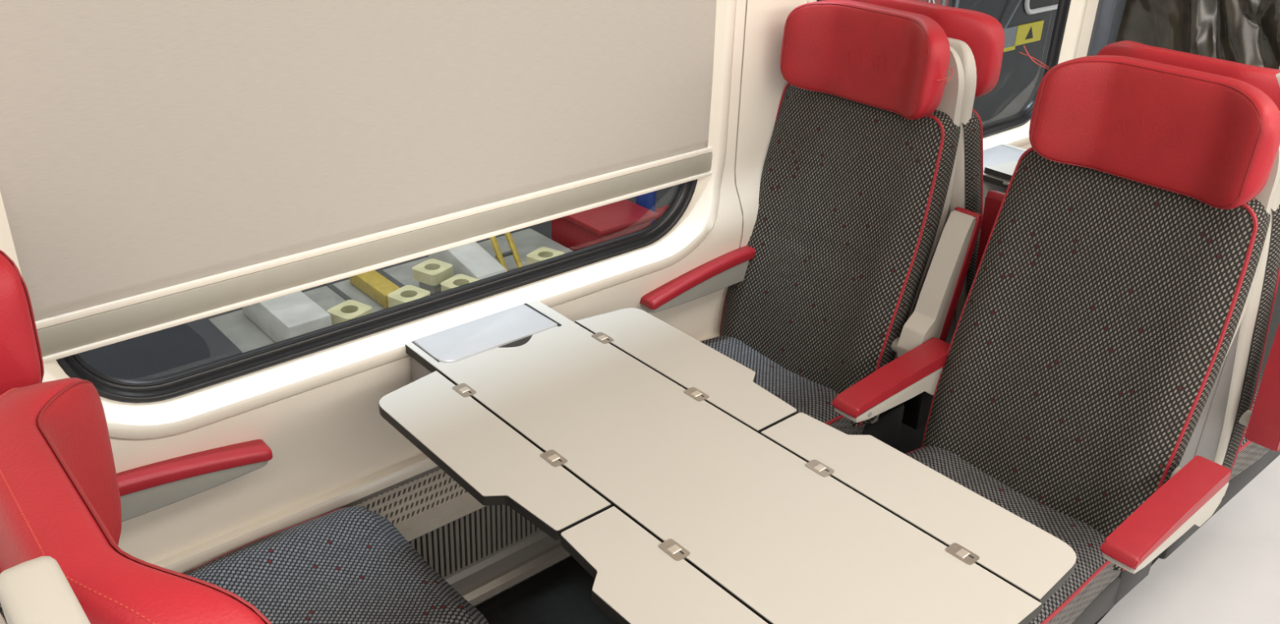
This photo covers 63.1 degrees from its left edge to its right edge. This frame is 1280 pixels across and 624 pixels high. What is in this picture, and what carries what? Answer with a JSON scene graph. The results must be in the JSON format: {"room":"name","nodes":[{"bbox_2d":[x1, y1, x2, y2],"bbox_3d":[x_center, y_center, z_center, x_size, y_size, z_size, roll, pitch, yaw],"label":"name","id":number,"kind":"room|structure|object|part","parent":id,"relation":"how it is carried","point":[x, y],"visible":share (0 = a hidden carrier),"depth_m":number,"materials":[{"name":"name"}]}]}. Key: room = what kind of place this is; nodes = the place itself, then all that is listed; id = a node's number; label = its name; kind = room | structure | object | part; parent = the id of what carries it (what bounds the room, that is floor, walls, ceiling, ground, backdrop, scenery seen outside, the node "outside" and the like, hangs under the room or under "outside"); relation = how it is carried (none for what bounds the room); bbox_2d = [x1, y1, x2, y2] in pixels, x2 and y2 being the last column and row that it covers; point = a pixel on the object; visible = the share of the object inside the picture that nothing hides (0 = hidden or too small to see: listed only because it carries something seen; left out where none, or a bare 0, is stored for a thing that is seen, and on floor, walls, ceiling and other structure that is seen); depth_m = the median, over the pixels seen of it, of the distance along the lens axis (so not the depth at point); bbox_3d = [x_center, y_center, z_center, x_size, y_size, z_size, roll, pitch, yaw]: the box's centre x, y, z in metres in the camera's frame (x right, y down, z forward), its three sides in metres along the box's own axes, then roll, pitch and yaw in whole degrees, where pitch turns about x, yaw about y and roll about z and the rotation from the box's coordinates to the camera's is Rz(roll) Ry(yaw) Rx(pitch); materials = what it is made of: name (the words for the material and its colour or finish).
{"room":"train carriage","nodes":[
{"label":"train carriage","id":0,"kind":"room"},
{"bbox_2d":[110,0,1098,563],"bbox_3d":[-0.156,-0.521,1.700,3.860,1.648,0.050,-20,34,-36],"label":"wall","id":1,"kind":"structure","parent":0,"point":[323,439],"depth_m":1.79,"materials":[{"name":"beige plastic"}]},
{"bbox_2d":[116,439,272,521],"bbox_3d":[-0.701,0.242,1.555,0.292,0.076,0.060,-20,34,-36],"label":"armrest","id":2,"kind":"object","parent":1,"relation":"attached to","point":[147,488],"depth_m":1.55,"materials":[{"name":"red leather"}]},
{"bbox_2d":[0,0,736,440],"bbox_3d":[-0.318,-0.473,1.585,1.332,1.138,0.080,-20,34,-36],"label":"window","id":3,"kind":"structure","parent":1,"relation":"in","point":[202,396],"depth_m":1.76,"materials":[{"name":"beige plastic"}]},
{"bbox_2d":[0,0,716,363],"bbox_3d":[-0.321,-0.541,1.558,1.306,0.992,0.022,-20,34,-36],"label":"roller blind","id":4,"kind":"object","parent":3,"relation":"attached to","point":[164,164],"visible":0.93,"depth_m":1.54,"materials":[{"name":"fabric"}]},
{"bbox_3d":[-0.336,-0.134,1.766,1.302,0.041,0.015,-20,34,-36],"label":"rail","id":5,"kind":"part","parent":4,"relation":"part of","materials":[{"name":"metal"}]},
{"bbox_2d":[151,332,719,573],"bbox_3d":[-0.189,0.199,2.082,3.860,0.028,0.024,-20,34,-36],"label":"trim","id":6,"kind":"structure","parent":1,"relation":"attached to","point":[190,558],"depth_m":1.77,"materials":[{"name":"beige plastic"}]},
{"bbox_2d":[640,244,755,312],"bbox_3d":[0.118,-0.072,2.186,0.292,0.076,0.060,-20,34,-36],"label":"armrest","id":7,"kind":"object","parent":1,"relation":"attached to","point":[729,268],"depth_m":2.17,"materials":[{"name":"red plastic"}]},
{"bbox_2d":[378,299,1076,623],"bbox_3d":[0.038,0.259,1.514,0.523,0.144,1.013,-20,34,-36],"label":"folding table","id":8,"kind":"object","parent":1,"relation":"attached to","point":[689,491],"visible":1,"depth_m":1.41,"materials":[{"name":"beige plastic"}]},
{"bbox_3d":[-0.262,0.037,1.779,0.226,0.006,0.104,-20,34,-36],"label":"bin lid","id":9,"kind":"part","parent":8,"relation":"part of","materials":[{"name":"silver metal"}]},
{"bbox_2d":[717,0,747,332],"bbox_3d":[0.214,-0.659,1.991,0.010,1.648,0.050,-20,34,-36],"label":"trim","id":10,"kind":"structure","parent":1,"relation":"attached to","point":[746,0],"depth_m":2.16,"materials":[{"name":"beige plastic"}]},
{"bbox_2d":[982,143,1026,212],"bbox_3d":[1.255,-0.197,2.458,0.410,0.159,1.013,-20,34,-36],"label":"folding table","id":11,"kind":"object","parent":1,"relation":"attached to","point":[1000,162],"visible":0.09,"depth_m":2.62,"materials":[{"name":"white plastic"}]},
{"bbox_3d":[0.912,-0.396,2.694,0.226,0.006,0.104,-20,34,-36],"label":"bin lid","id":12,"kind":"part","parent":11,"relation":"part of","materials":[{"name":"silver metal"}]},
{"bbox_3d":[1.214,-0.228,2.401,0.271,0.016,1.013,-20,34,-36],"label":"panel","id":13,"kind":"part","parent":11,"relation":"part of","materials":[{"name":"grey plastic"}]},
{"bbox_2d":[475,276,1279,623],"bbox_3d":[0.978,0.954,1.739,5.400,0.050,2.760,-20,34,-36],"label":"floor","id":14,"kind":"structure","parent":0,"point":[562,593],"depth_m":2.26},
{"bbox_2d":[0,377,271,623],"bbox_3d":[-0.123,0.582,0.973,0.640,1.252,0.586,-20,34,-36],"label":"seat","id":15,"kind":"object","parent":14,"relation":"on","point":[62,561],"visible":1,"depth_m":0.57,"materials":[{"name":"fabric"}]},
{"bbox_3d":[-0.218,0.253,0.463,0.027,0.207,0.265,-20,34,-36],"label":"grab handle","id":16,"kind":"part","parent":15,"relation":"part of","materials":[{"name":"grey plastic"}]},
{"bbox_2d":[0,249,488,623],"bbox_3d":[-0.567,0.347,1.445,0.640,1.217,0.430,-20,34,-36],"label":"seat","id":17,"kind":"object","parent":14,"relation":"on","point":[344,565],"visible":0.5,"depth_m":1.60,"materials":[{"name":"fabric"}]},
{"bbox_3d":[-0.695,-0.038,1.066,0.064,0.170,0.331,-14,30,-39],"label":"panel","id":18,"kind":"part","parent":17,"relation":"part of","materials":[{"name":"red leather"}]},
{"bbox_2d":[185,506,488,623],"bbox_3d":[-0.512,0.486,1.573,0.484,0.113,0.406,-20,34,-36],"label":"seat cushion","id":19,"kind":"object","parent":17,"relation":"on","point":[344,565],"depth_m":1.62,"materials":[{"name":"fabric"}]},
{"bbox_2d":[182,466,571,606],"bbox_3d":[-0.136,0.363,2.295,3.500,0.436,0.075,-20,34,-36],"label":"heater cover","id":20,"kind":"object","parent":14,"relation":"on","point":[482,552],"visible":0.09,"depth_m":2.14,"materials":[{"name":"black metal"}]},
{"bbox_3d":[-0.133,0.186,2.208,3.500,0.042,0.048,-20,34,-36],"label":"rail","id":21,"kind":"part","parent":20,"relation":"part of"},
{"bbox_3d":[-0.141,0.245,2.246,3.500,0.092,0.016,-20,34,-36],"label":"perforated panel","id":22,"kind":"part","parent":20,"relation":"part of","materials":[{"name":"beige metal"}]},
{"bbox_3d":[-0.136,0.306,2.268,3.500,0.040,0.034,-20,34,-36],"label":"rail","id":23,"kind":"part","parent":20,"relation":"part of","materials":[{"name":"beige metal"}]},
{"bbox_3d":[-0.135,0.386,2.305,3.500,0.138,0.014,-20,34,-36],"label":"slotted panel","id":24,"kind":"part","parent":20,"relation":"part of","materials":[{"name":"beige metal"}]},
{"bbox_3d":[-0.140,0.468,2.350,3.500,0.051,0.036,-20,34,-36],"label":"rail","id":25,"kind":"part","parent":20,"relation":"part of","materials":[{"name":"beige metal"}]},
{"bbox_2d":[700,0,982,445],"bbox_3d":[0.250,0.053,2.065,0.640,1.220,0.503,-20,34,-36],"label":"seat","id":26,"kind":"object","parent":14,"relation":"on","point":[855,266],"visible":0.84,"depth_m":2.05,"materials":[{"name":"fabric"}]},
{"bbox_2d":[700,335,840,422],"bbox_3d":[0.162,0.200,2.115,0.484,0.113,0.406,-20,34,-36],"label":"seat cushion","id":27,"kind":"object","parent":26,"relation":"on","point":[805,385],"depth_m":2.17,"materials":[{"name":"fabric"}]},
{"bbox_3d":[0.365,-0.129,2.135,0.171,0.605,0.418,-20,34,-36],"label":"backrest","id":28,"kind":"part","parent":26,"relation":"part of","materials":[{"name":"grey fabric"}]},
{"bbox_2d":[827,417,866,435],"bbox_3d":[0.293,0.278,1.994,0.469,0.090,0.034,-18,33,-34],"label":"cushion","id":29,"kind":"object","parent":26,"relation":"on","point":[844,424],"depth_m":2.09,"materials":[{"name":"grey fabric"}]},
{"bbox_3d":[0.414,-0.476,1.965,0.064,0.170,0.331,-20,34,-36],"label":"panel","id":30,"kind":"part","parent":26,"relation":"part of","materials":[{"name":"red leather"}]},
{"bbox_3d":[0.228,0.248,2.204,0.560,0.104,0.388,-20,34,-36],"label":"seat frame","id":31,"kind":"part","parent":26,"relation":"part of","materials":[{"name":"black metal"}]},
{"bbox_3d":[0.415,-0.096,2.201,0.141,0.490,0.392,-20,34,-36],"label":"frame","id":32,"kind":"part","parent":26,"relation":"part of","materials":[{"name":"beige plastic"}]},
{"bbox_3d":[0.560,-0.039,1.981,0.066,0.310,0.048,-4,24,-43],"label":"arm","id":33,"kind":"part","parent":26,"relation":"part of","materials":[{"name":"grey plastic"}]},
{"bbox_2d":[851,0,1004,453],"bbox_3d":[0.735,-0.126,2.443,0.640,1.220,0.503,-20,34,-36],"label":"seat","id":34,"kind":"object","parent":14,"relation":"on","point":[978,38],"visible":0.25,"depth_m":2.00,"materials":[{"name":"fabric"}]},
{"bbox_3d":[0.696,0.075,2.569,0.560,0.104,0.388,-20,34,-36],"label":"seat frame","id":35,"kind":"part","parent":34,"relation":"part of","materials":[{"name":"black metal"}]},
{"bbox_3d":[0.526,-0.137,2.288,0.141,0.490,0.392,-20,34,-36],"label":"frame","id":36,"kind":"part","parent":34,"relation":"part of","materials":[{"name":"beige plastic"}]},
{"bbox_2d":[831,45,1279,623],"bbox_3d":[0.595,0.243,1.712,0.640,1.220,0.549,-20,34,-36],"label":"seat","id":37,"kind":"object","parent":14,"relation":"on","point":[1074,384],"visible":0.94,"depth_m":1.69,"materials":[{"name":"fabric"}]},
{"bbox_3d":[0.474,0.145,1.913,0.310,0.066,0.048,-23,36,-34],"label":"arm","id":38,"kind":"part","parent":37,"relation":"part of","materials":[{"name":"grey plastic"}]},
{"bbox_2d":[905,445,1107,623],"bbox_3d":[0.522,0.399,1.746,0.484,0.113,0.406,-20,34,-36],"label":"seat cushion","id":39,"kind":"object","parent":37,"relation":"on","point":[1052,510],"depth_m":1.78,"materials":[{"name":"fabric"}]},
{"bbox_2d":[1046,562,1120,623],"bbox_3d":[0.653,0.477,1.626,0.469,0.090,0.034,-18,33,-34],"label":"cushion","id":40,"kind":"object","parent":37,"relation":"on","point":[1089,583],"depth_m":1.65,"materials":[{"name":"grey fabric"}]},
{"bbox_3d":[0.725,0.070,1.767,0.171,0.605,0.418,-20,34,-36],"label":"backrest","id":41,"kind":"part","parent":37,"relation":"part of","materials":[{"name":"grey fabric"}]},
{"bbox_3d":[0.588,0.447,1.836,0.560,0.104,0.388,-20,34,-36],"label":"seat frame","id":42,"kind":"part","parent":37,"relation":"part of","materials":[{"name":"black metal"}]},
{"bbox_3d":[0.775,-0.277,1.596,0.064,0.170,0.331,-20,34,-36],"label":"panel","id":43,"kind":"part","parent":37,"relation":"part of","materials":[{"name":"red leather"}]},
{"bbox_3d":[0.798,0.324,1.582,0.310,0.066,0.048,-23,36,-34],"label":"arm","id":44,"kind":"part","parent":37,"relation":"part of","materials":[{"name":"red leather"}]},
{"bbox_3d":[0.775,0.103,1.833,0.141,0.490,0.392,-20,34,-36],"label":"frame","id":45,"kind":"part","parent":37,"relation":"part of","materials":[{"name":"beige plastic"}]},
{"bbox_2d":[1096,40,1279,559],"bbox_3d":[1.080,0.064,2.090,0.640,1.220,0.549,-20,34,-36],"label":"seat","id":46,"kind":"object","parent":14,"relation":"on","point":[1240,433],"visible":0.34,"depth_m":1.75,"materials":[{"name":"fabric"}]},
{"bbox_3d":[0.886,0.062,1.919,0.141,0.490,0.392,-20,34,-36],"label":"frame","id":47,"kind":"part","parent":46,"relation":"part of","materials":[{"name":"beige plastic"}]},
{"bbox_3d":[1.056,0.274,2.201,0.560,0.104,0.388,-20,34,-36],"label":"seat frame","id":48,"kind":"part","parent":46,"relation":"part of","materials":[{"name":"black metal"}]},
{"bbox_3d":[0.938,-0.008,1.933,0.171,0.605,0.418,-20,34,-36],"label":"backrest","id":49,"kind":"part","parent":46,"relation":"part of","materials":[{"name":"beige plastic"}]},
{"bbox_2d":[1228,441,1270,480],"bbox_3d":[1.247,0.258,2.089,0.469,0.090,0.034,-22,36,-38],"label":"cushion","id":50,"kind":"object","parent":46,"relation":"on","point":[1250,452],"depth_m":2.05,"materials":[{"name":"grey fabric"}]},
{"bbox_2d":[1240,369,1263,447],"bbox_3d":[1.126,0.177,2.216,0.484,0.113,0.406,-20,34,-36],"label":"backrest","id":51,"kind":"object","parent":46,"relation":"on","point":[1245,443],"depth_m":2.04,"materials":[{"name":"fabric"}]},
{"bbox_3d":[0.981,-0.270,1.633,0.027,0.207,0.265,-20,34,-36],"label":"grab handle","id":52,"kind":"part","parent":46,"relation":"part of","materials":[{"name":"grey plastic"}]},
{"bbox_2d":[1097,454,1279,623],"bbox_3d":[1.570,0.899,1.800,3.600,0.017,1.708,-20,34,-36],"label":"floor","id":53,"kind":"structure","parent":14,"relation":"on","point":[1228,571],"depth_m":2.39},
{"bbox_2d":[1089,0,1279,69],"bbox_3d":[1.555,-0.887,2.847,0.129,1.650,0.537,-20,34,-36],"label":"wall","id":54,"kind":"structure","parent":0,"point":[1247,32],"depth_m":2.87,"materials":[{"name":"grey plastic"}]},
{"label":"outside","id":55,"kind":"structure","parent":0,"visible":0},
{"bbox_2d":[206,179,736,319],"bbox_3d":[-0.950,-0.995,7.527,16.000,0.050,8.800,-20,34,-36],"label":"floor","id":56,"kind":"structure","parent":55,"point":[665,196],"depth_m":6.57,"materials":[{"name":"concrete"}]},
{"bbox_2d":[77,317,242,380],"bbox_3d":[-1.987,0.455,3.885,0.920,0.630,0.550,-20,34,-36],"label":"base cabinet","id":57,"kind":"object","parent":56,"relation":"on","point":[183,347],"visible":0.08,"depth_m":3.81,"materials":[{"name":"grey"}]},
{"bbox_2d":[208,228,573,352],"bbox_3d":[-0.929,0.174,4.580,1.600,0.553,0.700,-20,34,-36],"label":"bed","id":58,"kind":"object","parent":56,"relation":"on","point":[246,335],"visible":0.2,"depth_m":4.47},
{"bbox_2d":[242,290,332,342],"bbox_3d":[-1.401,0.008,4.120,0.175,0.138,0.480,-20,34,-36],"label":"box","id":59,"kind":"object","parent":58,"relation":"on","point":[282,317],"visible":0.51,"depth_m":4.00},
{"bbox_2d":[327,299,372,324],"bbox_3d":[-1.139,0.038,4.107,0.132,0.110,0.132,17,31,28],"label":"block","id":60,"kind":"object","parent":58,"relation":"on","point":[348,309],"visible":0.63,"depth_m":4.08,"materials":[{"name":"beige plastic"}]},
{"bbox_2d":[349,270,399,308],"bbox_3d":[-1.123,-0.109,4.441,0.090,0.067,0.330,-20,34,-36],"label":"bar","id":61,"kind":"object","parent":58,"relation":"on","point":[372,283],"visible":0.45,"depth_m":4.40,"materials":[{"name":"paint"}]},
{"bbox_2d":[387,284,430,307],"bbox_3d":[-0.936,-0.025,4.241,0.132,0.110,0.132,17,31,28],"label":"block","id":62,"kind":"object","parent":58,"relation":"on","point":[406,293],"visible":0.49,"depth_m":4.21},
{"bbox_2d":[412,258,453,294],"bbox_3d":[-0.888,-0.144,4.479,0.132,0.110,0.132,17,31,28],"label":"block","id":63,"kind":"object","parent":58,"relation":"on","point":[429,273],"visible":0.91,"depth_m":4.44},
{"bbox_2d":[440,273,479,291],"bbox_3d":[-0.751,-0.084,4.390,0.132,0.090,0.132,17,31,28],"label":"block","id":64,"kind":"object","parent":58,"relation":"on","point":[460,279],"visible":0.28,"depth_m":4.39,"materials":[{"name":"beige plastic"}]},
{"bbox_2d":[424,241,506,279],"bbox_3d":[-0.763,-0.226,4.601,0.150,0.150,0.520,-20,34,-36],"label":"wedge","id":65,"kind":"object","parent":58,"relation":"on","point":[471,260],"visible":0.44,"depth_m":4.53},
{"bbox_2d":[489,231,523,271],"bbox_3d":[-0.650,-0.400,4.678,0.107,0.380,0.416,-14,31,-29],"label":"rails","id":66,"kind":"object","parent":58,"relation":"on","point":[499,255],"visible":0.33,"depth_m":4.64,"materials":[{"name":"yellow paint"}]},
{"bbox_2d":[526,246,564,265],"bbox_3d":[-0.420,-0.210,4.646,0.132,0.100,0.132,17,31,28],"label":"block","id":67,"kind":"object","parent":58,"relation":"on","point":[542,253],"visible":0.36,"depth_m":4.63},
{"bbox_2d":[551,199,658,250],"bbox_3d":[-0.195,-0.190,5.177,0.360,0.695,0.440,-20,34,-36],"label":"container","id":68,"kind":"object","parent":56,"relation":"on","point":[579,230],"visible":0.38,"depth_m":4.94,"materials":[{"name":"paint"}]},
{"bbox_2d":[635,190,656,223],"bbox_3d":[0.041,-0.899,4.979,0.098,2.150,0.100,-20,34,-36],"label":"post","id":69,"kind":"object","parent":56,"relation":"on","point":[648,200],"visible":0.02,"depth_m":5.12,"materials":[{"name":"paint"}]},
{"bbox_2d":[655,204,726,302],"bbox_3d":[0.252,-0.288,5.599,0.350,0.510,0.350,-20,34,-36],"label":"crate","id":70,"kind":"object","parent":56,"relation":"on","point":[660,211],"visible":0.02,"depth_m":5.52,"materials":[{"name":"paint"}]},
{"bbox_2d":[806,0,1102,150],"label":"window","id":71,"kind":"structure","parent":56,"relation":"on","point":[1029,24],"depth_m":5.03,"materials":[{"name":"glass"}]},
{"bbox_3d":[1.112,-1.413,4.233,0.570,0.700,0.007,-20,34,-36],"label":"red panel","id":72,"kind":"part","parent":71,"relation":"part of","materials":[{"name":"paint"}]}
]}

